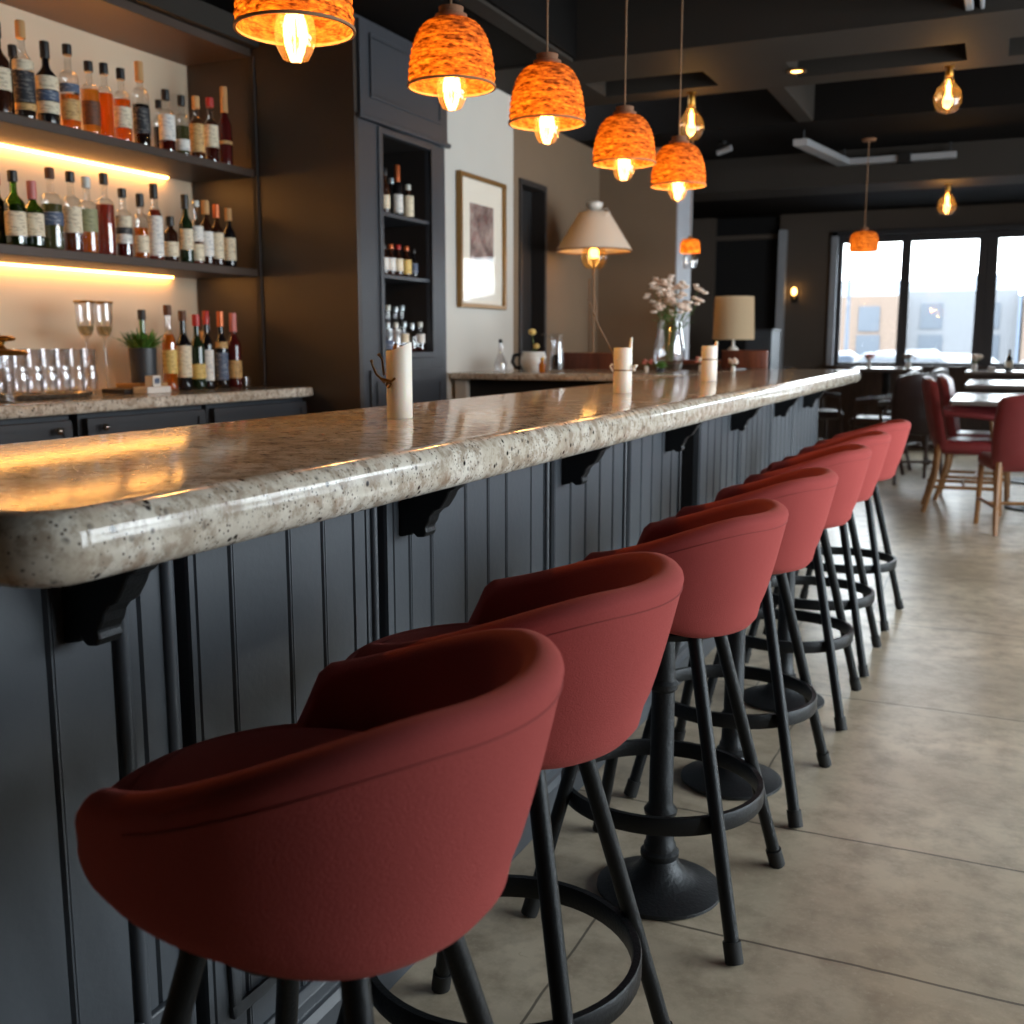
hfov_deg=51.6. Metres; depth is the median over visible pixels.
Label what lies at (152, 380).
box
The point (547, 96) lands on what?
pendant lamp
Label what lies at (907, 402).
dining chair
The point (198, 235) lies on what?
bottle
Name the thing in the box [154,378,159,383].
print
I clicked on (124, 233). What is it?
bottle
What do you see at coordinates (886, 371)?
dining table
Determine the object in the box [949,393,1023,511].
dining table
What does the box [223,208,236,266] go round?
bottle
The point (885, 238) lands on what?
window
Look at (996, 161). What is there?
beam
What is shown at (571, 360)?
bar chair
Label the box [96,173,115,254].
bottle
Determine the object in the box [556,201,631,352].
floor lamp
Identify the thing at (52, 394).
serving tray
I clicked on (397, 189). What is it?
bottle
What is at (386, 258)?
bottle
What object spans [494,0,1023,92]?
beam
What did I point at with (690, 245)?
pendant lamp
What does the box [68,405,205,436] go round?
bar cabinet
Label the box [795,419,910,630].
bar stool
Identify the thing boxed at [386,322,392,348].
bottle
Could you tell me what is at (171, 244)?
bottle
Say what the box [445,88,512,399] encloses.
wall
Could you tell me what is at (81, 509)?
countertop
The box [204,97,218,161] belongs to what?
bottle
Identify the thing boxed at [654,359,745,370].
base cabinet
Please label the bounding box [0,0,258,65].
shelf
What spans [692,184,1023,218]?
beam
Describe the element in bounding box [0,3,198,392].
wall
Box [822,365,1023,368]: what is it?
window sill
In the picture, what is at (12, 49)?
bottle
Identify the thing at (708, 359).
pillar candle
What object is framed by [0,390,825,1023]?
bar counter
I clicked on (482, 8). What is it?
beam
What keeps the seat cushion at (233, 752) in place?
on the bar stool at (363, 837)
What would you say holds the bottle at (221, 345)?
on the countertop at (100, 402)
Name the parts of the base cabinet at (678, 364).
door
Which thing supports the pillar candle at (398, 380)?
on the countertop at (81, 509)
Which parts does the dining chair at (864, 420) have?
arm post, arm post, seat, armrest, armrest, leg, leg, backrest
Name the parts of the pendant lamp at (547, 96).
lamp shade, cord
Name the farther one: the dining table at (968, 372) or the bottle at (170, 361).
the dining table at (968, 372)
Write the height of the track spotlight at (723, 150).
0.114 m
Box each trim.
[673,190,692,359]
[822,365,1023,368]
[826,232,838,364]
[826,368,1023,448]
[832,224,1023,236]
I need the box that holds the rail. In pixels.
[793,130,956,165]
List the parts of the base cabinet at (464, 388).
post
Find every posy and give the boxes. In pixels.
[642,359,652,371]
[695,356,700,371]
[728,358,737,371]
[864,353,875,367]
[902,353,915,367]
[971,354,983,370]
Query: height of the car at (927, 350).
1.460 m
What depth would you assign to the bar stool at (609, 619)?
1.60 m
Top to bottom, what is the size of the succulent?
0.076 m
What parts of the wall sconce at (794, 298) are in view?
bulb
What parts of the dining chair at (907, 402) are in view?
arm post, armrest, leg, seat, backrest, leg, leg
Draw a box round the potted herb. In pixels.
[116,328,166,382]
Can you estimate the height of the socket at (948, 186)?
0.060 m
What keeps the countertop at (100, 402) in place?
on the bar cabinet at (244, 410)
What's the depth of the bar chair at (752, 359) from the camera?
7.69 m
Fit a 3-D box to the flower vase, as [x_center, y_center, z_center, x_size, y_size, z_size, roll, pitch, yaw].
[1.040,-1.230,6.891,0.332,0.620,0.383,-7,11,-36]
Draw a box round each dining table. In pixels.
[850,367,922,411]
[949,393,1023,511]
[965,370,1023,374]
[965,380,1023,483]
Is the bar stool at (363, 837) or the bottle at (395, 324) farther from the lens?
the bottle at (395, 324)
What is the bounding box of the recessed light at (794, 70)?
[787,68,806,73]
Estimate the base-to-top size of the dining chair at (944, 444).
1.053 m
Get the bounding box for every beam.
[455,0,572,62]
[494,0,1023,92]
[505,37,1023,106]
[557,64,1023,160]
[580,82,605,98]
[693,137,1023,201]
[703,61,797,84]
[768,84,814,121]
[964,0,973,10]
[965,38,1009,59]
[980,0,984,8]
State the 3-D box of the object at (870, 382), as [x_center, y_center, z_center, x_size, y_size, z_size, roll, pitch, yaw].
[6.379,-1.212,12.758,5.040,1.000,0.030,4,10,24]
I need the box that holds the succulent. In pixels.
[652,360,667,371]
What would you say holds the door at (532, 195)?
in the wall at (558, 162)
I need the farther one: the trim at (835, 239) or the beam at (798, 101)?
the trim at (835, 239)
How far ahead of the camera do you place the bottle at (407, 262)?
6.04 m
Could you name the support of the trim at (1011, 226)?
attached to the wall at (809, 234)
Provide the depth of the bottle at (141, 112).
5.01 m
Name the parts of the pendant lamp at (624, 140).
lamp shade, cord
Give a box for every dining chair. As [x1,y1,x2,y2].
[783,367,843,440]
[849,370,918,474]
[877,373,942,484]
[882,368,948,464]
[921,376,1002,515]
[933,374,1009,501]
[974,394,1023,535]
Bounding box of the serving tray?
[0,391,92,400]
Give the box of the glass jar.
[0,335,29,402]
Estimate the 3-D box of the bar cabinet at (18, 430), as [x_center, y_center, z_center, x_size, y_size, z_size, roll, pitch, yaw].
[-2.280,0.144,4.141,0.768,1.018,0.880,4,10,24]
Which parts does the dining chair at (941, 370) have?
arm post, leg, backrest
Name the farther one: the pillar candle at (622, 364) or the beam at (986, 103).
the beam at (986, 103)
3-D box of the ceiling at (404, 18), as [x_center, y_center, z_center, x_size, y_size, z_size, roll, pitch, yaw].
[-1.349,-2.658,4.746,1.900,0.435,4.160,4,10,24]
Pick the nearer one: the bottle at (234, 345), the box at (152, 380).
the box at (152, 380)
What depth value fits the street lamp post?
33.97 m
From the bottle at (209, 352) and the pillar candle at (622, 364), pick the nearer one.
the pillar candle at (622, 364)
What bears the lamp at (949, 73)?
hanging from the beam at (932, 59)
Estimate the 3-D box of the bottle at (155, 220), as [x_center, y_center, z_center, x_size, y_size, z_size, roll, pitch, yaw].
[-1.741,-1.412,5.170,0.074,0.364,0.074,4,10,24]
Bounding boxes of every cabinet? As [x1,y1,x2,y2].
[0,415,72,443]
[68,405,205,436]
[187,13,450,413]
[201,397,306,423]
[455,379,612,398]
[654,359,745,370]
[745,329,780,369]
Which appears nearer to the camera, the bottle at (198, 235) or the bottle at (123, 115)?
the bottle at (123, 115)
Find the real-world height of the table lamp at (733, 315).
0.505 m
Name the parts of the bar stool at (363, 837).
leg, mounting plate, leg, leg, leg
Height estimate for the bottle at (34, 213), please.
0.281 m
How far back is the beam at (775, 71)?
6.56 m
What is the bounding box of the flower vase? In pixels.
[643,274,707,368]
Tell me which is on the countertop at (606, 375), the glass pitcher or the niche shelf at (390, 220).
the glass pitcher
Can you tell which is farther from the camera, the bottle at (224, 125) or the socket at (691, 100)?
the socket at (691, 100)
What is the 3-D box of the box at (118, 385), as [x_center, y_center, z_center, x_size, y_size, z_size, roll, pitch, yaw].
[-1.792,-0.615,5.136,0.150,0.022,0.190,4,10,24]
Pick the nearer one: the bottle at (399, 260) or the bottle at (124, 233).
the bottle at (124, 233)
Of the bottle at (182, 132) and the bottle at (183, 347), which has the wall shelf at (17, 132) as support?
the bottle at (182, 132)
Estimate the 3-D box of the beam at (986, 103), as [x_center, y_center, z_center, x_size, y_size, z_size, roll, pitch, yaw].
[3.749,-3.163,7.978,7.050,0.450,1.350,4,10,24]
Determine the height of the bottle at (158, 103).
0.270 m
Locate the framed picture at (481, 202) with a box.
[456,170,506,309]
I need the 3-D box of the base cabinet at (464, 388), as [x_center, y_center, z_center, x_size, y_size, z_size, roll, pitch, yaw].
[0.528,-0.324,6.885,1.440,1.085,1.100,4,10,24]
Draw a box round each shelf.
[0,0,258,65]
[0,111,253,182]
[0,243,257,278]
[384,212,428,226]
[385,274,429,283]
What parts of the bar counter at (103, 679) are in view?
beadboard panel, raised moulding, raised moulding, beadboard panel, beadboard panel, baseboard, beadboard panel, beadboard panel, beadboard panel, beadboard panel, beadboard panel, beadboard panel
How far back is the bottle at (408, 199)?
6.01 m
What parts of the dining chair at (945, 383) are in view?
leg, leg, backrest, seat, armrest, armrest, leg, leg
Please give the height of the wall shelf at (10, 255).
0.049 m
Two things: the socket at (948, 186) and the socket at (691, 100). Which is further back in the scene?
the socket at (948, 186)
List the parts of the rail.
long rail, cross rail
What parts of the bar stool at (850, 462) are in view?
leg, leg, leg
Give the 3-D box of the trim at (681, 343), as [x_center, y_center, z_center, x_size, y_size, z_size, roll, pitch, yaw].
[1.501,-1.662,9.368,0.015,2.950,0.450,4,10,24]
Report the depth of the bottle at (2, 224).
4.45 m
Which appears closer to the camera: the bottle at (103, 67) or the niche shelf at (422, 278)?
the bottle at (103, 67)
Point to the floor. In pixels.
(898, 896)
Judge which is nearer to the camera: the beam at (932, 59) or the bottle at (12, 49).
the bottle at (12, 49)
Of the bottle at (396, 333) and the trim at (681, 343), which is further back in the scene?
the trim at (681, 343)
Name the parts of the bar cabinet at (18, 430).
knob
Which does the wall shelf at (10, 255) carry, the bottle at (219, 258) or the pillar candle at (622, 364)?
the bottle at (219, 258)
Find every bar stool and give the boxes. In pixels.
[75,628,563,1023]
[336,552,683,1023]
[521,498,788,965]
[624,467,837,827]
[707,444,871,730]
[745,431,890,676]
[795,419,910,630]
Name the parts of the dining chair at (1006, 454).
leg, leg, seat, backrest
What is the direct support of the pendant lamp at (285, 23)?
hanging from the ceiling
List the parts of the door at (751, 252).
transom rail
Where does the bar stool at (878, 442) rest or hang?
on the floor
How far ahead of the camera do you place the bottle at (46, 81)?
4.52 m
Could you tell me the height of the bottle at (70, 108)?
0.365 m
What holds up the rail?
attached to the beam at (986, 103)
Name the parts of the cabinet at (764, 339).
door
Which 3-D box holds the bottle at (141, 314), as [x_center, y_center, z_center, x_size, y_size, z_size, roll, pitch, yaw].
[-1.863,-0.819,5.359,0.072,0.400,0.072,4,10,24]
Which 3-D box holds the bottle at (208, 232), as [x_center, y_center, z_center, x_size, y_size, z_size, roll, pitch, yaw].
[-1.587,-1.448,5.505,0.072,0.330,0.072,4,10,24]
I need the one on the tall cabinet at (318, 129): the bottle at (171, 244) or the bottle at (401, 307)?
the bottle at (401, 307)
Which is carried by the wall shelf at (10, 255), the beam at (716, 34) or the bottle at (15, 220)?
the bottle at (15, 220)
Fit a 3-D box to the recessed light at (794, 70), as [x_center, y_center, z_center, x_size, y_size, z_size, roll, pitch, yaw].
[1.734,-2.685,6.454,0.120,0.016,0.120,4,10,24]
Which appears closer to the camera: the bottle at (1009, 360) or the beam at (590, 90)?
the beam at (590, 90)
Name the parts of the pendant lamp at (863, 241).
lamp shade, cord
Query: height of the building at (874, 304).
4.600 m
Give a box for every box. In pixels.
[116,382,167,387]
[133,386,170,393]
[145,375,160,385]
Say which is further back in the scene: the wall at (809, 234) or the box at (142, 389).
the wall at (809, 234)
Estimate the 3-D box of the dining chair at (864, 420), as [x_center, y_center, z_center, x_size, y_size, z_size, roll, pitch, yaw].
[3.819,-0.933,10.881,0.624,1.044,0.590,5,10,29]
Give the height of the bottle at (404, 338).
0.172 m
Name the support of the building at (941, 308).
on the ground
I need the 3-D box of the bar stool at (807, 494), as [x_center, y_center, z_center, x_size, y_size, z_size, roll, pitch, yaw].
[0.665,0.344,3.120,0.524,0.950,0.514,4,10,25]
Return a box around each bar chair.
[562,352,613,368]
[721,350,767,370]
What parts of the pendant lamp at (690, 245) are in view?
lamp shade, cord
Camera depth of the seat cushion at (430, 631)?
1.84 m
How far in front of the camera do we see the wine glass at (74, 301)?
4.89 m
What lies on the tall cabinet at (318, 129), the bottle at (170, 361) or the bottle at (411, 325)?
the bottle at (411, 325)
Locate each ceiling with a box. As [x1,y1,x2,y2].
[201,0,576,67]
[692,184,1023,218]
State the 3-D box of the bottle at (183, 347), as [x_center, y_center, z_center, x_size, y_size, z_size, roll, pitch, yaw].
[-1.662,-0.818,5.367,0.075,0.395,0.076,4,10,24]
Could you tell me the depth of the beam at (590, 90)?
7.06 m
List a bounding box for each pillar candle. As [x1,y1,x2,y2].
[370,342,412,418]
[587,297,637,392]
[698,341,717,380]
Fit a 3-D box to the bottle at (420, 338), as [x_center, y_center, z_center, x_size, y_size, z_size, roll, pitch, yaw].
[-0.541,-1.033,6.255,0.057,0.172,0.058,4,10,24]
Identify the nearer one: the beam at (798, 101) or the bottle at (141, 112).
the bottle at (141, 112)
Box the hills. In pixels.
[1014,295,1022,362]
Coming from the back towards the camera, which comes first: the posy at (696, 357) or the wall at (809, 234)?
the wall at (809, 234)
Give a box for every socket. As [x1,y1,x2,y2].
[687,91,696,106]
[944,65,954,77]
[944,184,951,191]
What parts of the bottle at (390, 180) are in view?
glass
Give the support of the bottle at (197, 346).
on the countertop at (100, 402)
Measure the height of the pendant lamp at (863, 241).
0.894 m
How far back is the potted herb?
5.08 m
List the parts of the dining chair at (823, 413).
arm post, leg, seat, armrest, arm post, leg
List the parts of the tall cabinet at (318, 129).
edge trim, panel, frame, door, cornice, raised moulding, niche moulding, door, raised moulding, panel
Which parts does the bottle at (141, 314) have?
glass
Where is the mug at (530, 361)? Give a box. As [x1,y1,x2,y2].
[511,329,545,371]
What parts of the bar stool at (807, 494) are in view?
leg, leg, leg, leg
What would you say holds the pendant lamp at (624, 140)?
hanging from the ceiling
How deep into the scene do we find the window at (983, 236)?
12.97 m
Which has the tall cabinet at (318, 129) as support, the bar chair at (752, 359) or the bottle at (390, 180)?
the bottle at (390, 180)
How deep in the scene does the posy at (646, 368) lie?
6.69 m
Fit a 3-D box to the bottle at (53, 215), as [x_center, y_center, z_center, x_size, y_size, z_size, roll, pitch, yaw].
[-2.001,-1.316,4.610,0.091,0.350,0.092,4,10,24]
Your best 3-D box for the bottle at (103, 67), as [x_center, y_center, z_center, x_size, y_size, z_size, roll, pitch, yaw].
[-1.857,-1.874,4.841,0.070,0.335,0.070,4,10,24]
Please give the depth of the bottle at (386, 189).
5.78 m
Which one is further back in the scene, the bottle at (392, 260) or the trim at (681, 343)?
the trim at (681, 343)
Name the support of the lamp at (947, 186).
hanging from the beam at (996, 161)
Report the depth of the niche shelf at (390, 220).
6.06 m
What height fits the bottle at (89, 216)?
0.340 m
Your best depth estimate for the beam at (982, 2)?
5.29 m
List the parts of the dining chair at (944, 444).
leg, leg, backrest, seat, armrest, armrest, arm post, leg, leg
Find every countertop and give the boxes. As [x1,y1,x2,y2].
[0,369,860,588]
[0,385,312,419]
[450,369,727,381]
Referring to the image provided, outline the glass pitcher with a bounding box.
[550,355,562,371]
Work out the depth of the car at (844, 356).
19.72 m
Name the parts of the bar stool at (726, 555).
leg, leg, mounting plate, leg, leg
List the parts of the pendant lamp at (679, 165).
lamp shade, cord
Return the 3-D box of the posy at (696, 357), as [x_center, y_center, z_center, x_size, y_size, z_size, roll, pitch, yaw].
[1.214,-0.946,6.752,0.079,0.102,0.089,4,10,24]
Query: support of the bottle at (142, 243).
on the wall shelf at (10, 255)
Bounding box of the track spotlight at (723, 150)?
[716,140,732,155]
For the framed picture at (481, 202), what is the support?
attached to the wall at (479, 134)
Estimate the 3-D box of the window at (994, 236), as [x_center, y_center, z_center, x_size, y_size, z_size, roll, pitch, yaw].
[6.142,-2.561,12.749,0.840,1.620,0.100,4,10,24]
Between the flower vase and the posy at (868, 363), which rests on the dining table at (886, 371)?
the posy at (868, 363)
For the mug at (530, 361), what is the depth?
6.75 m
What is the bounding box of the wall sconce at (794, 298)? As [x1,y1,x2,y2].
[791,288,797,302]
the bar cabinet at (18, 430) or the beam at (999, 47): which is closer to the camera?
the bar cabinet at (18, 430)
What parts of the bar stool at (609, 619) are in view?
leg, leg, leg, leg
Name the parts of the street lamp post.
arm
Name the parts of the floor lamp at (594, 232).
lamp shade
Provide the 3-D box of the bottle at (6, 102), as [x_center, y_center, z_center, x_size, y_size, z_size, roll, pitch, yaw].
[-2.095,-1.807,4.325,0.089,0.365,0.090,4,10,24]
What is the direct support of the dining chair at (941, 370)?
on the floor
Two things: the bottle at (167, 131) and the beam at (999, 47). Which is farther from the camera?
the beam at (999, 47)
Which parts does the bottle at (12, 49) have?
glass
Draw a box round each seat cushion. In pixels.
[133,728,361,790]
[382,625,477,642]
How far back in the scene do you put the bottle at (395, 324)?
5.98 m
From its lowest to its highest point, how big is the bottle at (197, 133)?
0.313 m
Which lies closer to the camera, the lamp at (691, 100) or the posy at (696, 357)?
the posy at (696, 357)
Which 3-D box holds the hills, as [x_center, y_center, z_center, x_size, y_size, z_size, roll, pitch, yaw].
[43.683,-17.797,93.853,180.000,8.973,10.000,4,10,24]
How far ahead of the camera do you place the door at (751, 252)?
14.05 m
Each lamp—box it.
[233,0,355,47]
[407,0,495,97]
[508,0,585,131]
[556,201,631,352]
[592,0,655,169]
[650,0,706,189]
[680,107,699,268]
[687,91,696,127]
[713,296,753,349]
[849,138,878,252]
[944,65,954,99]
[944,184,951,205]
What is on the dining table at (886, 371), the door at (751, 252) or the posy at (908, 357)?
the posy at (908, 357)
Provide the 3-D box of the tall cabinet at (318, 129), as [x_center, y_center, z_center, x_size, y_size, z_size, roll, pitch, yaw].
[-1.070,-1.162,6.215,1.105,2.953,1.005,4,10,24]
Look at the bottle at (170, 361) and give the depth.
5.26 m
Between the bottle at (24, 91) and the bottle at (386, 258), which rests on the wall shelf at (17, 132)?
the bottle at (24, 91)
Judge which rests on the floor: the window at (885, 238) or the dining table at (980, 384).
the dining table at (980, 384)
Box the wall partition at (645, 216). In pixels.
[597,147,676,369]
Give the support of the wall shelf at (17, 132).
attached to the wall at (37, 308)
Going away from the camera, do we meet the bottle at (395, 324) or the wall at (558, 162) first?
the bottle at (395, 324)
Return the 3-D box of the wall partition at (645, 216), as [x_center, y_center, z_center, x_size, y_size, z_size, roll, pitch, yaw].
[0.676,-1.721,9.741,1.800,2.950,0.450,4,10,24]
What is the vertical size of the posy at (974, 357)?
0.189 m
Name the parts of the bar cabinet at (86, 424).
knob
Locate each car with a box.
[839,351,859,361]
[852,352,998,362]
[875,349,939,352]
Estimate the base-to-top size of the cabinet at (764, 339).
1.470 m
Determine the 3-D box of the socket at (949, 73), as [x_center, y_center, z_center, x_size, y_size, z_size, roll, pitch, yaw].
[2.636,-2.652,6.386,0.060,0.060,0.060,4,10,24]
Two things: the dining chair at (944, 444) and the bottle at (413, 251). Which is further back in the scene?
the dining chair at (944, 444)
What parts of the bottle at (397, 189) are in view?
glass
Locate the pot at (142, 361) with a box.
[128,348,156,382]
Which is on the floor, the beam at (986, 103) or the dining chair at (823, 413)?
the dining chair at (823, 413)
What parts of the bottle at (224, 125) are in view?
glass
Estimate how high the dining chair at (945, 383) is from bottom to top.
1.053 m
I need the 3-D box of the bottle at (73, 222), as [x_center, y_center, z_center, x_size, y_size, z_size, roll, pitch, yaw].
[-1.954,-1.332,4.710,0.081,0.350,0.082,4,10,24]
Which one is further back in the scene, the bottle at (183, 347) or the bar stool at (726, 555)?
the bottle at (183, 347)
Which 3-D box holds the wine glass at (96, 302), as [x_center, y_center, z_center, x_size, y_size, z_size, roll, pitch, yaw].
[-1.934,-0.783,5.038,0.100,0.429,0.100,4,10,24]
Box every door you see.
[518,178,546,368]
[714,216,787,368]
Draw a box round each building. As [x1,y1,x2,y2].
[839,280,899,355]
[906,273,1019,362]
[1017,288,1023,362]
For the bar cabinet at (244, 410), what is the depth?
5.36 m
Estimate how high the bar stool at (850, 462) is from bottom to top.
0.950 m
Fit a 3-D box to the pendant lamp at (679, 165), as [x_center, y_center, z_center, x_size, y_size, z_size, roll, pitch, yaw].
[0.757,-2.140,4.732,0.256,1.455,0.256,4,10,24]
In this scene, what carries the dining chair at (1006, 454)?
on the floor
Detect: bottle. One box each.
[0,23,12,113]
[0,183,5,243]
[3,170,27,245]
[7,44,17,113]
[11,19,36,118]
[25,180,45,247]
[35,40,60,124]
[41,167,64,249]
[59,43,81,124]
[62,171,82,251]
[78,176,98,233]
[80,60,100,127]
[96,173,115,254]
[99,62,113,104]
[113,67,132,137]
[116,188,132,256]
[132,61,150,145]
[134,193,149,252]
[137,310,145,333]
[147,183,164,259]
[153,99,161,147]
[158,89,175,151]
[161,305,178,390]
[163,216,178,260]
[176,95,190,154]
[176,311,192,389]
[179,194,193,262]
[190,96,204,157]
[191,314,205,388]
[192,200,204,263]
[200,200,214,264]
[202,311,214,387]
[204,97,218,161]
[212,204,224,265]
[215,311,228,387]
[218,86,232,164]
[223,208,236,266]
[228,313,242,386]
[383,168,389,212]
[384,244,388,273]
[385,305,390,310]
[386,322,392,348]
[387,244,395,274]
[388,178,393,212]
[391,306,400,349]
[392,165,402,215]
[393,322,398,327]
[395,245,402,275]
[397,305,404,328]
[400,321,408,342]
[403,184,413,217]
[403,246,411,276]
[409,323,415,350]
[411,249,417,277]
[416,322,424,350]
[1005,349,1012,370]
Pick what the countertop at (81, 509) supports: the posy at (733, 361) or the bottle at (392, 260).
the posy at (733, 361)
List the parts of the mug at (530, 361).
handle, pot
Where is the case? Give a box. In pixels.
[102,388,132,393]
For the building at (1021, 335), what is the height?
4.600 m
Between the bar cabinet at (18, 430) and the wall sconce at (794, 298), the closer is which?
the bar cabinet at (18, 430)
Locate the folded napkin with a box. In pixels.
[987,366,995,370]
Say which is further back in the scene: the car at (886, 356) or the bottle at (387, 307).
the car at (886, 356)
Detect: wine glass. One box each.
[73,300,97,393]
[93,301,113,335]
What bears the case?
on the countertop at (100, 402)
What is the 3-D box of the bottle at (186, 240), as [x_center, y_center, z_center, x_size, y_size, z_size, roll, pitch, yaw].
[-1.651,-1.431,5.367,0.070,0.340,0.070,4,10,24]
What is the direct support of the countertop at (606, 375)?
on the base cabinet at (464, 388)
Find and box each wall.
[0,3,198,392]
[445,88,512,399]
[513,128,599,368]
[689,203,1023,441]
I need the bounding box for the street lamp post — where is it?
[844,255,866,350]
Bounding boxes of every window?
[833,235,906,365]
[900,231,988,365]
[980,230,1023,366]
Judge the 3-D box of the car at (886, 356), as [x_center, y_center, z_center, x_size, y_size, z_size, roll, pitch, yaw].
[6.728,-1.895,17.517,1.760,1.460,4.293,-8,12,-40]
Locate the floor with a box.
[373,448,1023,1023]

